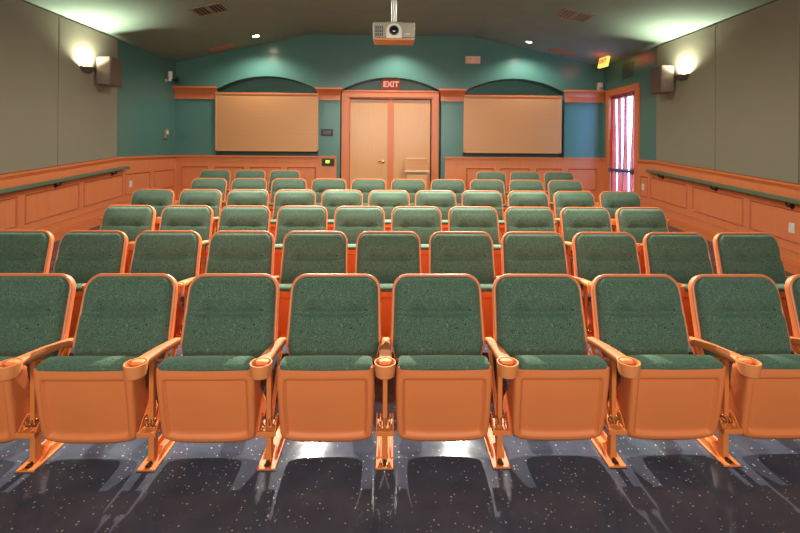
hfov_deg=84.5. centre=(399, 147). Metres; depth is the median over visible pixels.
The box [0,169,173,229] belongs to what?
trim
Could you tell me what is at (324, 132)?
plate
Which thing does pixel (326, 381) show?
seat
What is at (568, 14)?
ceiling vent
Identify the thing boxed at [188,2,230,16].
ceiling vent
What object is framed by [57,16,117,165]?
acoustic panel
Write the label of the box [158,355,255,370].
seat cushion
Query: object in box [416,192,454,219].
cushion
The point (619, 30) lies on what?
ceiling
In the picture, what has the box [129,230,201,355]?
seat
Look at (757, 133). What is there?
acoustic panel
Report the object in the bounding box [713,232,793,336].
seat
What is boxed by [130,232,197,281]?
cushion
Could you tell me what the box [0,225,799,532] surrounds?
floor
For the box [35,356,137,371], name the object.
seat cushion
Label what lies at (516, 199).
cushion
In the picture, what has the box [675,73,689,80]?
wall sconce
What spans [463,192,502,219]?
cushion
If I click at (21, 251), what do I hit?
seat
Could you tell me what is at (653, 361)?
seat cushion
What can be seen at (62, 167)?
trim
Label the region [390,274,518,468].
seat
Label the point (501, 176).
cushion
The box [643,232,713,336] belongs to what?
seat
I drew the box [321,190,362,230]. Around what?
seat
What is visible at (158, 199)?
cushion
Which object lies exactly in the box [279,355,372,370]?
seat cushion
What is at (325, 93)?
trim
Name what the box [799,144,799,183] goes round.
acoustic panel
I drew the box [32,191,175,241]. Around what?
baseboard
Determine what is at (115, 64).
grille
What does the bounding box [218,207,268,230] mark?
cushion
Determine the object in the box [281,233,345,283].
cushion
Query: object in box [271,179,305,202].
cushion
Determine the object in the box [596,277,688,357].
cushion
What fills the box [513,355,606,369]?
seat cushion
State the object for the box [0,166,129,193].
handrail
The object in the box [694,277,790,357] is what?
cushion
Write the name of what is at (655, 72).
grille
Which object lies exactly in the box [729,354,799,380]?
seat cushion
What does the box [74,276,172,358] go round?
cushion
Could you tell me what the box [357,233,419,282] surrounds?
cushion
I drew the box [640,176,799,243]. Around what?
trim
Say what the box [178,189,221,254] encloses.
seat
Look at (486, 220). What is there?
cushion
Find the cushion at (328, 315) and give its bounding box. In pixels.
[289,277,377,358]
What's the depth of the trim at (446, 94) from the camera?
9.18 m
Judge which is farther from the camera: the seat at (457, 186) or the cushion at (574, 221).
the seat at (457, 186)
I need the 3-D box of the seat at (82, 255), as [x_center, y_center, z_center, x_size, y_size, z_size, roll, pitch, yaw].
[-2.289,1.042,3.125,0.585,0.828,0.543,0,0,-1]
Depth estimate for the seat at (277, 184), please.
6.14 m
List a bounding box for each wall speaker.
[97,56,121,86]
[650,65,673,94]
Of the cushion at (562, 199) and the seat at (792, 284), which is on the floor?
the seat at (792, 284)
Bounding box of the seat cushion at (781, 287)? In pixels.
[776,284,784,291]
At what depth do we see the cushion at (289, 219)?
4.25 m
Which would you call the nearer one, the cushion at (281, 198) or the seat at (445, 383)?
the seat at (445, 383)
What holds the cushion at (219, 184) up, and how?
on the seat at (220, 184)
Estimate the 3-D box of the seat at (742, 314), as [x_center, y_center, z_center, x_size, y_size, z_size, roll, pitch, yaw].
[1.923,1.130,2.263,0.585,0.826,0.543,0,0,-1]
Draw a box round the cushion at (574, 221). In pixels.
[562,209,611,251]
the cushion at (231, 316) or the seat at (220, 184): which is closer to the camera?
the cushion at (231, 316)
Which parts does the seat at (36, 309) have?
armrest, foot plate, leg, backrest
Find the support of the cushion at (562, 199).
on the seat at (561, 199)
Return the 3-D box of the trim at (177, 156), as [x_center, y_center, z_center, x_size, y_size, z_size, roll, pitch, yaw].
[-0.190,0.204,9.317,8.945,0.055,0.362,0,0,-1]
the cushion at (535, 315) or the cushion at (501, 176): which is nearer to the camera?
the cushion at (535, 315)
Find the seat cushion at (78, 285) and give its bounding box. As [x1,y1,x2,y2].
[76,283,84,291]
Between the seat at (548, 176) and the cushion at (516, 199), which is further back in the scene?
the seat at (548, 176)
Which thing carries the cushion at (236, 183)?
on the seat at (238, 183)
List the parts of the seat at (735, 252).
backrest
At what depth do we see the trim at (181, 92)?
9.07 m
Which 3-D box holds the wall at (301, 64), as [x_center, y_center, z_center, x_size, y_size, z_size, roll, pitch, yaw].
[-0.187,-0.464,9.408,8.945,3.985,0.480,0,0,-1]
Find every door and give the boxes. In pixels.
[341,90,439,189]
[605,83,639,192]
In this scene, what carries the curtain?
hanging from the door at (633, 88)
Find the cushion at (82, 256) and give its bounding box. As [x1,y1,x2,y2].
[54,232,123,282]
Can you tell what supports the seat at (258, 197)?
on the floor
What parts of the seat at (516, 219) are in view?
leg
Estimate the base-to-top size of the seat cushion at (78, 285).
0.285 m
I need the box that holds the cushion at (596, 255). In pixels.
[575,234,639,289]
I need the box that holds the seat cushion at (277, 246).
[275,244,282,248]
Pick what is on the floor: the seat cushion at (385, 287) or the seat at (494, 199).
the seat at (494, 199)
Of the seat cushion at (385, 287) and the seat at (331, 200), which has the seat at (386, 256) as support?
the seat cushion at (385, 287)
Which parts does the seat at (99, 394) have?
armrest, foot plate, leg, backrest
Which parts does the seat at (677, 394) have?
backrest, leg, foot plate, armrest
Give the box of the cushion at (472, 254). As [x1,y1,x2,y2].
[431,233,493,283]
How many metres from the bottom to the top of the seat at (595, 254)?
0.828 m
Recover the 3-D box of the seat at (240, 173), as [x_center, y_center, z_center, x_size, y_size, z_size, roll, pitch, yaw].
[-2.390,0.768,6.916,0.585,0.828,0.543,0,0,-1]
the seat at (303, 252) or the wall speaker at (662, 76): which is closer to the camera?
the seat at (303, 252)
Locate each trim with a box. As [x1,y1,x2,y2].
[0,155,175,179]
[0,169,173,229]
[173,86,216,98]
[176,155,601,160]
[181,166,596,190]
[315,87,341,99]
[439,89,466,100]
[564,90,605,102]
[601,158,799,189]
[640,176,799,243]
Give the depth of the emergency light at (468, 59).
9.15 m
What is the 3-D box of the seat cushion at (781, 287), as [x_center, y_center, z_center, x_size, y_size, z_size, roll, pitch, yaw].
[2.714,1.106,3.144,0.436,0.285,0.184,0,0,-1]
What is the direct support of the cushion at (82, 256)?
on the seat at (82, 255)
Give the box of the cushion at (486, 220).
[450,208,498,244]
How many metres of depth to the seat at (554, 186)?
6.22 m
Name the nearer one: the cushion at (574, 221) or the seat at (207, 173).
the cushion at (574, 221)
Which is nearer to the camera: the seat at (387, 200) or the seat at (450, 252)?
the seat at (450, 252)
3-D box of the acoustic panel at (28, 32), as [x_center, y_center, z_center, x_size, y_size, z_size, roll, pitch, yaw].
[-4.552,-0.718,5.223,0.039,2.098,1.262,0,0,-1]
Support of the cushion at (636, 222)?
on the seat at (636, 221)
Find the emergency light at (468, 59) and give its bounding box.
[465,56,479,63]
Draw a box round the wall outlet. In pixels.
[788,222,794,233]
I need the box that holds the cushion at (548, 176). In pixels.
[545,173,572,190]
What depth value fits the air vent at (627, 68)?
8.29 m
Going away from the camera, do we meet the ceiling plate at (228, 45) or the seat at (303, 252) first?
the seat at (303, 252)
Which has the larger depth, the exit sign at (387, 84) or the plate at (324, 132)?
the exit sign at (387, 84)
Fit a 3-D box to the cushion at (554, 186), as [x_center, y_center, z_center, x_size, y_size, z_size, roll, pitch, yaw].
[2.358,0.675,6.228,0.480,0.406,0.150,0,0,-1]
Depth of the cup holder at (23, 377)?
2.10 m
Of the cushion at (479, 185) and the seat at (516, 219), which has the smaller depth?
the seat at (516, 219)
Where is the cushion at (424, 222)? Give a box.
[392,208,440,243]
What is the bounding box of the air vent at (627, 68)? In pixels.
[622,60,633,79]
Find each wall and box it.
[0,40,175,231]
[175,34,603,197]
[602,47,799,261]
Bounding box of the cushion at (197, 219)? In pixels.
[160,207,210,248]
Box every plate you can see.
[208,44,235,51]
[321,129,332,135]
[548,48,575,55]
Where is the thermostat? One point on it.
(324, 161)
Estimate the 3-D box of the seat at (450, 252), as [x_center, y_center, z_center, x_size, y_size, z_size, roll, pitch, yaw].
[0.510,1.062,3.182,0.585,0.828,0.543,0,0,-1]
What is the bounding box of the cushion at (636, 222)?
[618,209,667,243]
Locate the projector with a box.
[373,0,414,44]
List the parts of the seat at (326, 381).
backrest, leg, foot plate, armrest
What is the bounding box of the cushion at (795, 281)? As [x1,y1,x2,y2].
[792,278,799,323]
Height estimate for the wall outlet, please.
0.112 m
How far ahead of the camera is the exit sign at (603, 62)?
8.58 m
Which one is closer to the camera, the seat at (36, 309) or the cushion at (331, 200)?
the seat at (36, 309)
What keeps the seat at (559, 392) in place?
on the floor
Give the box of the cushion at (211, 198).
[179,190,219,222]
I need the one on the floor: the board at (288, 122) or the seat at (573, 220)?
the seat at (573, 220)
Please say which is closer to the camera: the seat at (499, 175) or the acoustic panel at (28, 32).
the acoustic panel at (28, 32)
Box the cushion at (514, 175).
[511,172,538,179]
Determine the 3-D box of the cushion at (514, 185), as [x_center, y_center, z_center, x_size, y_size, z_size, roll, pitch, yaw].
[1.798,0.670,6.217,0.480,0.406,0.150,0,0,-1]
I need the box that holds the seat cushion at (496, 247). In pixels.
[493,244,500,249]
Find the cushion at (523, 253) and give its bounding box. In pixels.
[504,234,566,273]
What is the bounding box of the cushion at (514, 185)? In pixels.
[510,181,542,191]
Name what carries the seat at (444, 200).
on the floor
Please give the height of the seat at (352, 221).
0.828 m
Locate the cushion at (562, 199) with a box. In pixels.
[555,192,594,226]
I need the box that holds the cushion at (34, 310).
[0,276,68,358]
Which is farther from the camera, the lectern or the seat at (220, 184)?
the lectern
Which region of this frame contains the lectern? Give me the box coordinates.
[404,158,429,189]
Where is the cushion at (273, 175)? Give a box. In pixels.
[269,171,298,190]
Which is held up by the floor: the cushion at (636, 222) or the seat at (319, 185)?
the seat at (319, 185)
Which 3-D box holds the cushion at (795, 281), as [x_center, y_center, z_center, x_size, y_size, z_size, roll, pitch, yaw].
[2.444,0.939,2.437,0.480,0.406,0.150,0,0,-1]
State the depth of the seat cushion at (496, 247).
3.97 m
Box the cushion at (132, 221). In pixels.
[100,207,152,241]
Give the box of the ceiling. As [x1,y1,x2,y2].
[21,0,776,65]
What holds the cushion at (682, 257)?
on the seat at (682, 256)
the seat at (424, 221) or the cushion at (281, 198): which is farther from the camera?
the cushion at (281, 198)
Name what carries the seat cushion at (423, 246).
on the seat at (424, 221)
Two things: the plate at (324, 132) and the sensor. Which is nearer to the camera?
the plate at (324, 132)
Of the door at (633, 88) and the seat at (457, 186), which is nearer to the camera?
the seat at (457, 186)
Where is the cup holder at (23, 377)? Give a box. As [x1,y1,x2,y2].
[0,356,29,382]
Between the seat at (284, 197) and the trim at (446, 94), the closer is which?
the seat at (284, 197)
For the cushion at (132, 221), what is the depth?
4.22 m
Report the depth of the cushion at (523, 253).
3.34 m
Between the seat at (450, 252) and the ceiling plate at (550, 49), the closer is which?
the seat at (450, 252)
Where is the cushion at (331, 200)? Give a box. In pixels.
[322,191,361,219]
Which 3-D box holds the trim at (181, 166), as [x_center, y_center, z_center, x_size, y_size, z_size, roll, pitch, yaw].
[-0.189,0.632,9.162,8.666,0.467,0.016,0,0,-1]
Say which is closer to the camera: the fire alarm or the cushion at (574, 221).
the cushion at (574, 221)
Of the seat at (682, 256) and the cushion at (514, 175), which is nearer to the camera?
the seat at (682, 256)
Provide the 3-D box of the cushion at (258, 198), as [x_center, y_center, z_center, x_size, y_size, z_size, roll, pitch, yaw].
[-1.812,0.713,5.195,0.480,0.406,0.150,0,0,-1]
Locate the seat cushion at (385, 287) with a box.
[379,283,392,291]
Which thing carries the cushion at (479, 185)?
on the seat at (476, 184)
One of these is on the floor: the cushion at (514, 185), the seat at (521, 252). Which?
the seat at (521, 252)
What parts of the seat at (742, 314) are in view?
backrest, armrest, leg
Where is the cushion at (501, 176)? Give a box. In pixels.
[477,172,505,191]
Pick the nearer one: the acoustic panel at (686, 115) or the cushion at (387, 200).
the cushion at (387, 200)
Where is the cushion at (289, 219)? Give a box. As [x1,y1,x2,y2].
[276,207,325,243]
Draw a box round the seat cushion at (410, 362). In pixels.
[398,355,489,370]
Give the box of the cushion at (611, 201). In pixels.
[601,192,640,225]
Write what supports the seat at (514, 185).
on the floor
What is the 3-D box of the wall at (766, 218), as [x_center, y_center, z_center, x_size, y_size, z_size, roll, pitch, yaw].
[4.451,0.017,3.417,0.150,3.490,12.650,0,0,-1]
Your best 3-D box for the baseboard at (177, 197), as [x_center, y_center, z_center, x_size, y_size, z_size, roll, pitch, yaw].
[-0.194,1.177,9.173,8.945,0.303,0.050,0,0,-1]
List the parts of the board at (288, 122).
rail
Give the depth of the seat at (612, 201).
5.28 m
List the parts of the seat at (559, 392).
backrest, leg, foot plate, armrest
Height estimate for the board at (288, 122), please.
1.209 m
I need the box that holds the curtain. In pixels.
[610,93,634,190]
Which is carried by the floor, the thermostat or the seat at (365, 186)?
the seat at (365, 186)
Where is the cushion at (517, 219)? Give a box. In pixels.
[506,208,554,231]
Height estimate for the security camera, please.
0.215 m
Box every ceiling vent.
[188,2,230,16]
[554,8,594,22]
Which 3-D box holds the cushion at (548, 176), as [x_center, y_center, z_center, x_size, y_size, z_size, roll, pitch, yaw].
[2.609,0.608,7.182,0.480,0.406,0.150,0,0,-1]
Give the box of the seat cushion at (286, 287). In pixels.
[279,283,291,291]
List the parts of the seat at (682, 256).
backrest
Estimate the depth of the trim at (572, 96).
9.24 m
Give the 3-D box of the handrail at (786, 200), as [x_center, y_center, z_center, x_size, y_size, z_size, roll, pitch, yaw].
[4.290,0.563,5.099,0.098,0.394,4.820,0,0,-1]
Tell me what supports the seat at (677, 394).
on the floor
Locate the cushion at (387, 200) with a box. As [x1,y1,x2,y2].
[369,191,408,219]
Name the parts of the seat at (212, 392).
backrest, leg, armrest, foot plate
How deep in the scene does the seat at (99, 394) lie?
2.10 m
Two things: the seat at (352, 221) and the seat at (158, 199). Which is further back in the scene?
the seat at (158, 199)
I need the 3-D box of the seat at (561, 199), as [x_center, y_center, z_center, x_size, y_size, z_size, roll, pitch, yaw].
[2.146,0.937,5.112,0.585,0.828,0.543,0,0,-1]
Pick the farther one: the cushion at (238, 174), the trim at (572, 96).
the trim at (572, 96)
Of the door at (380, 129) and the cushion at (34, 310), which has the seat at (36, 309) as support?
the cushion at (34, 310)
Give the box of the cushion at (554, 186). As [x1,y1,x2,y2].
[549,181,581,209]
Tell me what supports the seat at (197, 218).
on the floor
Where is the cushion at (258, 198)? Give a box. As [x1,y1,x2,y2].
[227,191,266,206]
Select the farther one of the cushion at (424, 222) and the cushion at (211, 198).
the cushion at (211, 198)
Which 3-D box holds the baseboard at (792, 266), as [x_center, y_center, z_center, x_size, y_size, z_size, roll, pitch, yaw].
[4.376,1.265,3.190,0.049,0.633,12.200,0,0,-1]
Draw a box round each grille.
[110,57,121,86]
[375,26,382,35]
[650,66,660,93]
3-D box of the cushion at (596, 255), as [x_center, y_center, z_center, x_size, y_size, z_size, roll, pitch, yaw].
[1.591,0.874,3.368,0.480,0.406,0.150,0,0,-1]
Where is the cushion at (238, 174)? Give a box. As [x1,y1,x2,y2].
[235,171,263,178]
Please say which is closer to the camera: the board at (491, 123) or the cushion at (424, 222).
the cushion at (424, 222)
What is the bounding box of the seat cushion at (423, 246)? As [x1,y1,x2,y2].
[421,244,428,249]
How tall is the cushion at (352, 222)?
0.406 m
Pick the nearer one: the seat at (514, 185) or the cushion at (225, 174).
the seat at (514, 185)
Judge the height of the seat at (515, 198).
0.828 m
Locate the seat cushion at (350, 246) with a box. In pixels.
[348,244,355,249]
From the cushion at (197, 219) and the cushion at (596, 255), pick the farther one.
the cushion at (197, 219)
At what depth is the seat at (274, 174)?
7.09 m
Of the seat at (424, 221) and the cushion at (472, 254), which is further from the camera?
the seat at (424, 221)
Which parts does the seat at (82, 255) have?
backrest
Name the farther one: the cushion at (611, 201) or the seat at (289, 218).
the cushion at (611, 201)
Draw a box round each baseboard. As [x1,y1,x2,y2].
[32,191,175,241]
[175,196,598,201]
[641,201,799,274]
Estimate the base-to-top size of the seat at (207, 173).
0.828 m
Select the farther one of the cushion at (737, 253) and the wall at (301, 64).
the wall at (301, 64)
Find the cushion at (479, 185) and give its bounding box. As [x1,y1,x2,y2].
[471,180,504,203]
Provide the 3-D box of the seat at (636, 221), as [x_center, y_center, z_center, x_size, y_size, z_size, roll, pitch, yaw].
[2.441,1.008,4.170,0.585,0.828,0.543,0,0,-1]
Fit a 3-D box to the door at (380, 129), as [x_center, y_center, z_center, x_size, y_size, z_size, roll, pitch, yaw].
[-0.212,0.009,9.375,2.080,2.440,0.245,0,0,-1]
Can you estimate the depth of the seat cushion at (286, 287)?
3.00 m
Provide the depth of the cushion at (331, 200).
5.21 m
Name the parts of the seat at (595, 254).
backrest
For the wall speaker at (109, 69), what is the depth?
6.56 m
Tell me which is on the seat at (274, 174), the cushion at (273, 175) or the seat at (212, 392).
the cushion at (273, 175)
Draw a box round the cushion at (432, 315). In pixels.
[393,277,481,357]
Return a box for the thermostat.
[322,159,333,164]
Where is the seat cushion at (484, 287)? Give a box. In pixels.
[480,283,492,291]
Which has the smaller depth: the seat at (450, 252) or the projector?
the seat at (450, 252)
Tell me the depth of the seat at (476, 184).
6.20 m
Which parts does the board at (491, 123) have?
rail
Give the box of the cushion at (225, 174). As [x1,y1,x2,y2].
[200,170,229,192]
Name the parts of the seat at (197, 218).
leg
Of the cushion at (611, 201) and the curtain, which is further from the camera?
the curtain
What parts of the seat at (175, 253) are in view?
leg, armrest, backrest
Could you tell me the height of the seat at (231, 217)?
0.828 m
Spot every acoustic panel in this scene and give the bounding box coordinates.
[0,0,57,174]
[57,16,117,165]
[656,24,715,169]
[715,0,799,183]
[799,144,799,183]
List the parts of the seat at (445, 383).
backrest, foot plate, armrest, leg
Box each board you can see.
[215,92,318,151]
[463,95,561,153]
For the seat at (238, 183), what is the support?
on the floor
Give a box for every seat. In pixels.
[0,230,53,272]
[0,273,75,471]
[33,273,179,470]
[52,230,127,337]
[100,189,174,229]
[100,205,155,272]
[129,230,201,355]
[156,273,285,470]
[159,205,213,274]
[174,178,226,232]
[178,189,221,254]
[181,169,230,199]
[204,231,278,280]
[205,205,270,258]
[216,189,271,226]
[223,178,266,206]
[227,170,267,193]
[267,170,299,201]
[269,178,306,217]
[270,189,315,237]
[273,206,327,283]
[277,231,347,338]
[277,274,395,469]
[311,178,346,205]
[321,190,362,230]
[333,206,384,273]
[351,179,385,205]
[354,231,421,342]
[368,190,409,230]
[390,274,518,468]
[391,179,425,205]
[391,206,441,273]
[415,190,456,230]
[429,231,498,337]
[430,179,465,205]
[448,206,501,275]
[461,190,504,240]
[470,179,507,212]
[476,171,508,202]
[492,274,640,467]
[501,232,593,354]
[504,207,572,275]
[507,191,560,234]
[509,180,553,212]
[510,171,547,194]
[543,172,590,191]
[548,180,598,232]
[553,191,615,256]
[560,207,642,275]
[572,232,684,337]
[591,274,761,466]
[599,191,669,231]
[615,207,668,273]
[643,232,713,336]
[688,274,799,438]
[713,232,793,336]
[785,274,799,346]
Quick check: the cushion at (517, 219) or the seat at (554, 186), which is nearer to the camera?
the cushion at (517, 219)
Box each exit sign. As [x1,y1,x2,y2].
[382,79,399,89]
[598,56,609,68]
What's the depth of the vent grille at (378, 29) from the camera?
4.19 m
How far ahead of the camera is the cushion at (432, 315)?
2.37 m
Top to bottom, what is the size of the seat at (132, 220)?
0.828 m
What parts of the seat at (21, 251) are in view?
backrest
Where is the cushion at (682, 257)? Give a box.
[647,234,712,283]
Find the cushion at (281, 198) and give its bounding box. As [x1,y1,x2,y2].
[273,191,314,218]
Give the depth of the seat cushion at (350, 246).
3.95 m
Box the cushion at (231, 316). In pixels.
[182,277,275,357]
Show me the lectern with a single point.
(415, 168)
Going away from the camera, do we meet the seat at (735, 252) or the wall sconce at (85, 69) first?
the seat at (735, 252)
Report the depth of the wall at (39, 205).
7.41 m
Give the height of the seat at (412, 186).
0.828 m
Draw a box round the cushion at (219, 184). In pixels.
[191,179,225,207]
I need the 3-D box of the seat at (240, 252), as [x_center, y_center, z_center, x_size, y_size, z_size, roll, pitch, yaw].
[-1.169,1.050,3.148,0.585,0.828,0.543,0,0,-1]
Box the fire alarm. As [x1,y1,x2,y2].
[164,129,168,138]
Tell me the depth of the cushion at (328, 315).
2.35 m
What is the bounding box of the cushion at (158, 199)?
[131,190,172,216]
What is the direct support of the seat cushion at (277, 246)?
on the seat at (289, 218)
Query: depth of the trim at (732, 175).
5.78 m
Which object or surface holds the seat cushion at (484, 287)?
on the seat at (450, 252)
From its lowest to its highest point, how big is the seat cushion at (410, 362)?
0.285 m
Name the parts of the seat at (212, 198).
leg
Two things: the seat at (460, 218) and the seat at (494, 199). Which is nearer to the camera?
the seat at (460, 218)
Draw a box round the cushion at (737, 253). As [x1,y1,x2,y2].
[718,234,785,283]
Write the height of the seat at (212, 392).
0.826 m
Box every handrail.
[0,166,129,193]
[646,169,799,208]
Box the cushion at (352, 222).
[335,208,382,243]
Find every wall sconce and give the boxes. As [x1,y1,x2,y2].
[80,65,95,73]
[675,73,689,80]
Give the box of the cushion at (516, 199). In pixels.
[509,192,547,206]
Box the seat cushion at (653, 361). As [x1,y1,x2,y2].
[627,354,723,369]
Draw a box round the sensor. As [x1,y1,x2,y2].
[597,83,602,89]
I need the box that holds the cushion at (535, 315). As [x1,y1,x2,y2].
[496,277,585,357]
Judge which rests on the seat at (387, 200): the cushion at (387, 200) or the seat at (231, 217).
the cushion at (387, 200)
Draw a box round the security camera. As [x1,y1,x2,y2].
[165,71,179,81]
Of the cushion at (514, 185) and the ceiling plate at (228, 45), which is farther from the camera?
the ceiling plate at (228, 45)
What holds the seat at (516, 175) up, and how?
on the floor
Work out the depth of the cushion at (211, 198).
5.18 m
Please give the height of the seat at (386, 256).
0.828 m
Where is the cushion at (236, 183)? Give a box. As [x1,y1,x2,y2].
[232,179,265,189]

